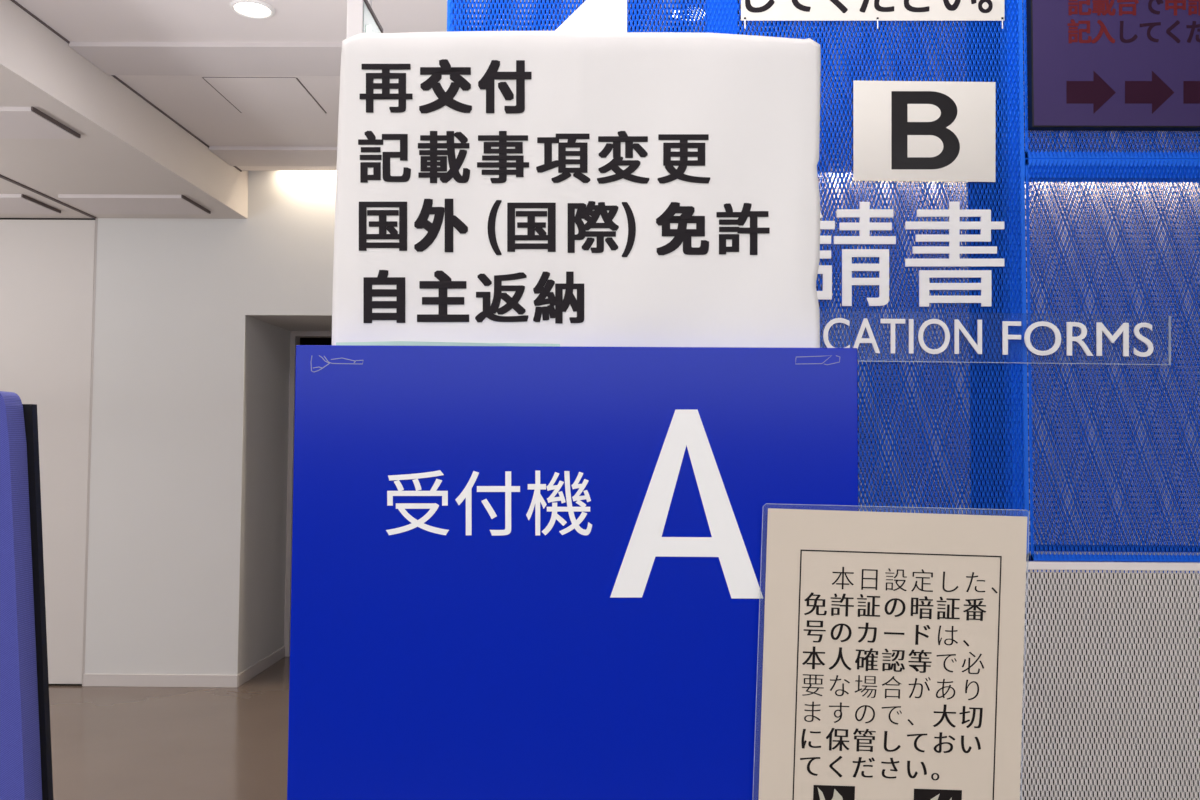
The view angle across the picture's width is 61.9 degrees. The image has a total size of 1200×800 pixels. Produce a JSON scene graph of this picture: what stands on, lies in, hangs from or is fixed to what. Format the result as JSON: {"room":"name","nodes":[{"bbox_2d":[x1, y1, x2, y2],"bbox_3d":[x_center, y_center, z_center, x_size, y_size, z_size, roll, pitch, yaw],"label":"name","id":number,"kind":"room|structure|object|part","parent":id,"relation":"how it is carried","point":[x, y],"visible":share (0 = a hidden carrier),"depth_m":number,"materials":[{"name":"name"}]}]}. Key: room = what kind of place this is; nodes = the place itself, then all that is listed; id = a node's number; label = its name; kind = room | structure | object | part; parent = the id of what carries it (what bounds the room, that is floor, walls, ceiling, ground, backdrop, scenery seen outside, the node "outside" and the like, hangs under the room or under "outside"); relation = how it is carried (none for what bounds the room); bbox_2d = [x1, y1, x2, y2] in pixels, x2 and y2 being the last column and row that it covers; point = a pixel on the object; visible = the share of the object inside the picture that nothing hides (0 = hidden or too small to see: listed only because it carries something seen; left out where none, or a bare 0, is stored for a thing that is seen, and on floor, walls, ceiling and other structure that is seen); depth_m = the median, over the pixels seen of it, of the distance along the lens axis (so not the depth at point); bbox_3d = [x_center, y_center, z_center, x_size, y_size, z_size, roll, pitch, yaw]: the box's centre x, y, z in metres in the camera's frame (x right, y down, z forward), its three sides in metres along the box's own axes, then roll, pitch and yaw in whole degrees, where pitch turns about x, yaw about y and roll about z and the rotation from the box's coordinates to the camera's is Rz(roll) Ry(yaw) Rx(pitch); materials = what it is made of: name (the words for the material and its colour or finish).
{"room":"public hall","nodes":[
{"label":"public hall","id":0,"kind":"room"},
{"bbox_2d":[0,218,95,219],"bbox_3d":[-4.556,0.171,6.360,2.786,3.175,0.150,0,-3,0],"label":"wall","id":1,"kind":"structure","parent":0,"point":[0,218],"depth_m":6.33,"materials":[{"name":"white paint"}]},
{"bbox_2d":[0,220,94,683],"bbox_3d":[-4.554,0.301,6.242,2.754,2.881,0.035,0,-3,0],"label":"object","id":2,"kind":"structure","parent":1,"relation":"in","point":[47,266],"depth_m":6.24,"materials":[{"name":"paint"}]},
{"bbox_2d":[0,0,248,218],"bbox_3d":[-4.124,-1.657,0.213,3.730,0.470,12.210,0,-3,0],"label":"ceiling","id":3,"kind":"structure","parent":0,"point":[126,146],"depth_m":4.88,"materials":[{"name":"paint"}]},
{"bbox_2d":[0,107,78,138],"bbox_3d":[-4.172,-1.223,4.403,3.570,0.020,0.380,0,-3,0],"label":"ceiling panel","id":4,"kind":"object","parent":3,"relation":"attached to","point":[15,122],"depth_m":4.40,"materials":[{"name":"paint"}]},
{"bbox_2d":[31,107,80,137],"bbox_3d":[-2.840,-1.218,4.392,0.920,0.016,0.380,0,-3,0],"label":"trim","id":5,"kind":"structure","parent":3,"relation":"attached to","point":[33,109],"depth_m":4.37,"materials":[{"name":"grey metal"}]},
{"bbox_2d":[0,194,208,213],"bbox_3d":[-4.160,-1.156,5.891,3.570,0.020,0.400,0,-3,0],"label":"ceiling panel","id":6,"kind":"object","parent":3,"relation":"attached to","point":[9,203],"depth_m":5.85,"materials":[{"name":"paint"}]},
{"bbox_2d":[21,194,210,213],"bbox_3d":[-2.828,-1.151,5.880,0.920,0.016,0.400,0,-3,0],"label":"trim","id":7,"kind":"structure","parent":3,"relation":"attached to","point":[22,195],"depth_m":5.86,"materials":[{"name":"grey metal"}]},
{"bbox_2d":[49,656,289,799],"bbox_3d":[-0.695,1.623,1.684,10.600,0.100,15.500,0,-3,0],"label":"floor","id":8,"kind":"structure","parent":0,"point":[108,743],"depth_m":5.03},
{"bbox_2d":[0,391,52,799],"bbox_3d":[-1.165,0.773,1.526,0.775,1.579,0.380,0,-3,0],"label":"partition panel","id":9,"kind":"object","parent":8,"relation":"on","point":[25,730],"visible":1,"depth_m":1.51,"materials":[{"name":"blue plastic"}]},
{"bbox_3d":[-1.165,0.758,1.530,0.775,1.508,0.014,0,-3,0],"label":"panel","id":10,"kind":"part","parent":9,"relation":"part of","materials":[{"name":"black plastic"}]},
{"bbox_2d":[287,345,857,799],"bbox_3d":[-0.035,0.745,1.238,0.725,1.623,0.280,0,-3,0],"label":"sign board","id":11,"kind":"object","parent":8,"relation":"on","point":[518,572],"visible":1,"depth_m":1.24,"materials":[{"name":"blue plastic"}]},
{"bbox_2d":[332,31,820,347],"bbox_3d":[-0.030,-0.256,1.300,0.632,0.455,0.024,0,-3,0],"label":"paper sign","id":12,"kind":"object","parent":11,"relation":"attached to","point":[494,188],"visible":0.96,"depth_m":1.29,"materials":[{"name":"white paper"}]},
{"bbox_2d":[759,508,1026,799],"bbox_3d":[0.355,0.363,1.223,0.345,0.469,0.002,0,-3,0],"label":"notice","id":13,"kind":"object","parent":11,"relation":"attached to","point":[893,647],"visible":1,"depth_m":1.22,"materials":[{"name":"paper"}]},
{"bbox_2d":[813,785,854,799],"bbox_3d":[0.284,0.497,1.216,0.052,0.056,0.001,0,-3,0],"label":"picture","id":14,"kind":"object","parent":13,"relation":"attached to","point":[820,792],"depth_m":1.22,"materials":[{"name":"black paper"}]},
{"bbox_2d":[914,789,961,799],"bbox_3d":[0.410,0.501,1.215,0.060,0.056,0.001,0,-3,0],"label":"picture","id":15,"kind":"object","parent":13,"relation":"attached to","point":[919,794],"depth_m":1.22,"materials":[{"name":"black paper"}]},
{"bbox_2d":[447,0,1199,799],"bbox_3d":[0.664,0.196,2.600,2.119,2.850,0.236,0,-3,0],"label":"wall","id":16,"kind":"structure","parent":8,"relation":"on","point":[1111,697],"depth_m":2.51,"materials":[{"name":"blue paint"}]},
{"bbox_3d":[-0.393,0.190,2.615,0.006,2.850,0.224,0,-3,0],"label":"post","id":17,"kind":"part","parent":16,"relation":"part of","materials":[{"name":"blue metal"}]},
{"bbox_3d":[0.311,-0.904,2.569,0.079,0.659,0.044,0,-3,0],"label":"post","id":18,"kind":"part","parent":16,"relation":"part of","materials":[{"name":"blue metal"}]},
{"bbox_3d":[0.338,-0.420,2.519,1.463,1.630,0.005,0,-3,0],"label":"panel","id":19,"kind":"part","parent":16,"relation":"part of","materials":[{"name":"blue paint"}]},
{"bbox_3d":[0.668,-0.409,2.736,2.119,1.630,0.005,0,-3,0],"label":"panel","id":20,"kind":"part","parent":16,"relation":"part of","materials":[{"name":"blue paint"}]},
{"bbox_2d":[823,318,849,347],"bbox_3d":[0.590,-0.167,2.499,0.065,0.073,0.008,0,-3,0],"label":"letter","id":21,"kind":"object","parent":16,"relation":"attached to","point":[837,320],"depth_m":2.50,"materials":[{"name":"white plastic"}]},
{"bbox_2d":[845,318,879,352],"bbox_3d":[0.654,-0.161,2.498,0.085,0.085,0.008,0,-3,0],"label":"letter","id":22,"kind":"object","parent":16,"relation":"attached to","point":[865,323],"depth_m":2.49,"materials":[{"name":"white"}]},
{"bbox_2d":[741,0,1003,20],"bbox_3d":[0.693,-1.105,2.538,0.669,0.292,0.002,0,-3,0],"label":"notice","id":23,"kind":"object","parent":16,"relation":"attached to","point":[753,10],"visible":1,"depth_m":2.53,"materials":[{"name":"white paper"}]},
{"bbox_2d":[853,81,994,181],"bbox_3d":[0.817,-0.677,2.518,0.359,0.258,0.002,0,-3,0],"label":"letter sign","id":24,"kind":"object","parent":16,"relation":"attached to","point":[935,131],"visible":1,"depth_m":2.52,"materials":[{"name":"white"}]},
{"bbox_2d":[880,319,981,353],"bbox_3d":[0.825,-0.158,2.497,0.251,0.086,0.008,0,-3,0],"label":"letters","id":25,"kind":"object","parent":16,"relation":"attached to","point":[977,347],"depth_m":2.49,"materials":[{"name":"white"}]},
{"bbox_3d":[1.078,-0.407,2.716,0.147,1.630,0.026,0,-3,0],"label":"post","id":26,"kind":"part","parent":16,"relation":"part of","materials":[{"name":"blue metal"}]},
{"bbox_3d":[1.051,-0.415,2.541,0.040,1.630,0.044,0,-3,0],"label":"post","id":27,"kind":"part","parent":16,"relation":"part of","materials":[{"name":"blue metal"}]},
{"bbox_2d":[1002,321,1060,355],"bbox_3d":[1.074,-0.153,2.494,0.145,0.085,0.008,0,-3,0],"label":"letters","id":28,"kind":"object","parent":16,"relation":"attached to","point":[1005,324],"depth_m":2.49,"materials":[{"name":"white"}]},
{"bbox_3d":[0.658,0.977,2.454,2.119,1.156,0.004,0,-3,0],"label":"panel","id":29,"kind":"part","parent":16,"relation":"part of","materials":[{"name":"white paint"}]},
{"bbox_3d":[0.642,1.025,2.551,2.073,1.188,0.020,0,-3,0],"label":"backing panel","id":30,"kind":"part","parent":16,"relation":"part of","materials":[{"name":"black"}]},
{"bbox_2d":[1066,322,1153,356],"bbox_3d":[1.269,-0.151,2.493,0.216,0.084,0.008,0,-3,0],"label":"letters","id":31,"kind":"object","parent":16,"relation":"attached to","point":[1100,329],"depth_m":2.49,"materials":[{"name":"white"}]},
{"bbox_3d":[1.402,-0.919,2.535,0.653,0.619,0.005,0,-3,0],"label":"panel","id":32,"kind":"part","parent":16,"relation":"part of","materials":[{"name":"blue paint"}]},
{"bbox_3d":[1.380,-0.590,2.546,0.615,0.061,0.044,0,-3,0],"label":"rail","id":33,"kind":"part","parent":16,"relation":"part of","materials":[{"name":"blue metal"}]},
{"bbox_2d":[1026,555,1198,572],"bbox_3d":[0.645,0.422,2.600,2.073,0.018,0.218,0,-3,0],"label":"shelf","id":34,"kind":"object","parent":16,"relation":"attached to","point":[1033,565],"depth_m":2.47,"materials":[{"name":"white paint"}]},
{"bbox_3d":[1.397,-0.103,2.498,0.653,1.006,0.005,0,-3,0],"label":"panel","id":35,"kind":"part","parent":16,"relation":"part of","materials":[{"name":"blue paint"}]},
{"bbox_2d":[1026,0,1199,130],"bbox_3d":[1.382,-1.059,2.522,0.602,0.762,0.030,0,-3,0],"label":"sign","id":36,"kind":"object","parent":16,"relation":"attached to","point":[1093,65],"visible":1,"depth_m":2.50,"materials":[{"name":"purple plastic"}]},
{"bbox_3d":[0.661,0.408,2.483,2.119,0.019,0.016,0,-3,0],"label":"rail","id":37,"kind":"part","parent":16,"relation":"part of","materials":[{"name":"white metal"}]},
{"bbox_2d":[300,338,331,344],"bbox_3d":[-0.624,0.334,9.450,10.600,3.175,0.100,0,-3,0],"label":"wall","id":38,"kind":"structure","parent":0,"point":[303,341],"depth_m":9.46,"materials":[{"name":"black"}]},
{"bbox_2d":[15,0,1199,172],"bbox_3d":[1.175,-1.675,0.101,6.870,0.020,12.070,0,-3,0],"label":"ceiling","id":39,"kind":"structure","parent":0,"point":[193,103],"depth_m":4.09,"materials":[{"name":"paint"}]},
{"bbox_2d":[11,0,241,171],"bbox_3d":[-2.257,-1.680,0.129,0.006,0.008,12.070,0,-3,0],"label":"trim","id":40,"kind":"structure","parent":39,"relation":"attached to","point":[13,1],"depth_m":4.67,"materials":[{"name":"grey metal"}]},
{"bbox_2d":[229,0,274,18],"bbox_3d":[-1.341,-1.507,3.860,0.168,0.009,0.168,0,-3,0],"label":"recessed light","id":41,"kind":"object","parent":39,"relation":"in","point":[254,9],"visible":1,"depth_m":3.85,"materials":[{"name":"white plastic"}]},
{"bbox_2d":[202,77,326,113],"bbox_3d":[-1.607,-1.468,4.835,0.438,0.003,0.500,0,-3,0],"label":"access hatch","id":42,"kind":"object","parent":39,"relation":"attached to","point":[281,95],"visible":1,"depth_m":4.81,"materials":[{"name":"grey paint"}]},
{"bbox_2d":[69,42,1023,77],"bbox_3d":[1.210,-1.465,4.326,6.868,0.020,0.330,0,-3,0],"label":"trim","id":43,"kind":"structure","parent":39,"relation":"attached to","point":[113,58],"depth_m":4.31,"materials":[{"name":"paint"}]},
{"bbox_2d":[209,146,1197,167],"bbox_3d":[1.222,-1.399,5.794,6.868,0.020,0.330,0,-3,0],"label":"trim","id":44,"kind":"structure","parent":39,"relation":"attached to","point":[232,155],"depth_m":5.76,"materials":[{"name":"paint"}]},
{"bbox_2d":[85,171,1199,674],"bbox_3d":[0.747,0.116,6.666,7.814,3.375,0.940,0,-3,0],"label":"wall","id":45,"kind":"structure","parent":0,"point":[195,319],"depth_m":6.23,"materials":[{"name":"paint"}]},
{"bbox_2d":[0,175,96,217],"bbox_3d":[-3.213,-1.415,0.179,0.024,0.006,12.180,0,-3,0],"label":"trim","id":46,"kind":"structure","parent":45,"relation":"attached to","point":[1,176],"depth_m":5.71,"materials":[{"name":"grey"}]},
{"bbox_2d":[82,218,97,685],"bbox_3d":[-3.171,0.309,6.227,0.012,2.905,0.022,0,-3,0],"label":"trim","id":47,"kind":"structure","parent":45,"relation":"attached to","point":[96,220],"depth_m":6.22,"materials":[{"name":"silver metal"}]},
{"bbox_2d":[83,674,237,687],"bbox_3d":[-2.700,1.724,6.144,0.948,0.075,0.012,0,-3,0],"label":"baseboard","id":48,"kind":"structure","parent":45,"relation":"attached to","point":[108,680],"depth_m":6.14,"materials":[{"name":"grey plastic"}]},
{"bbox_2d":[238,646,284,686],"bbox_3d":[-2.222,1.747,6.591,0.008,0.075,0.890,0,-3,0],"label":"baseboard","id":49,"kind":"structure","parent":45,"relation":"attached to","point":[257,668],"depth_m":6.53,"materials":[{"name":"grey plastic"}]},
{"bbox_2d":[284,331,331,656],"bbox_3d":[-1.640,0.662,7.136,1.150,2.298,0.110,0,-3,0],"label":"trim","id":50,"kind":"structure","parent":45,"relation":"attached to","point":[295,336],"depth_m":7.09,"materials":[{"name":"silver metal"}]}
]}

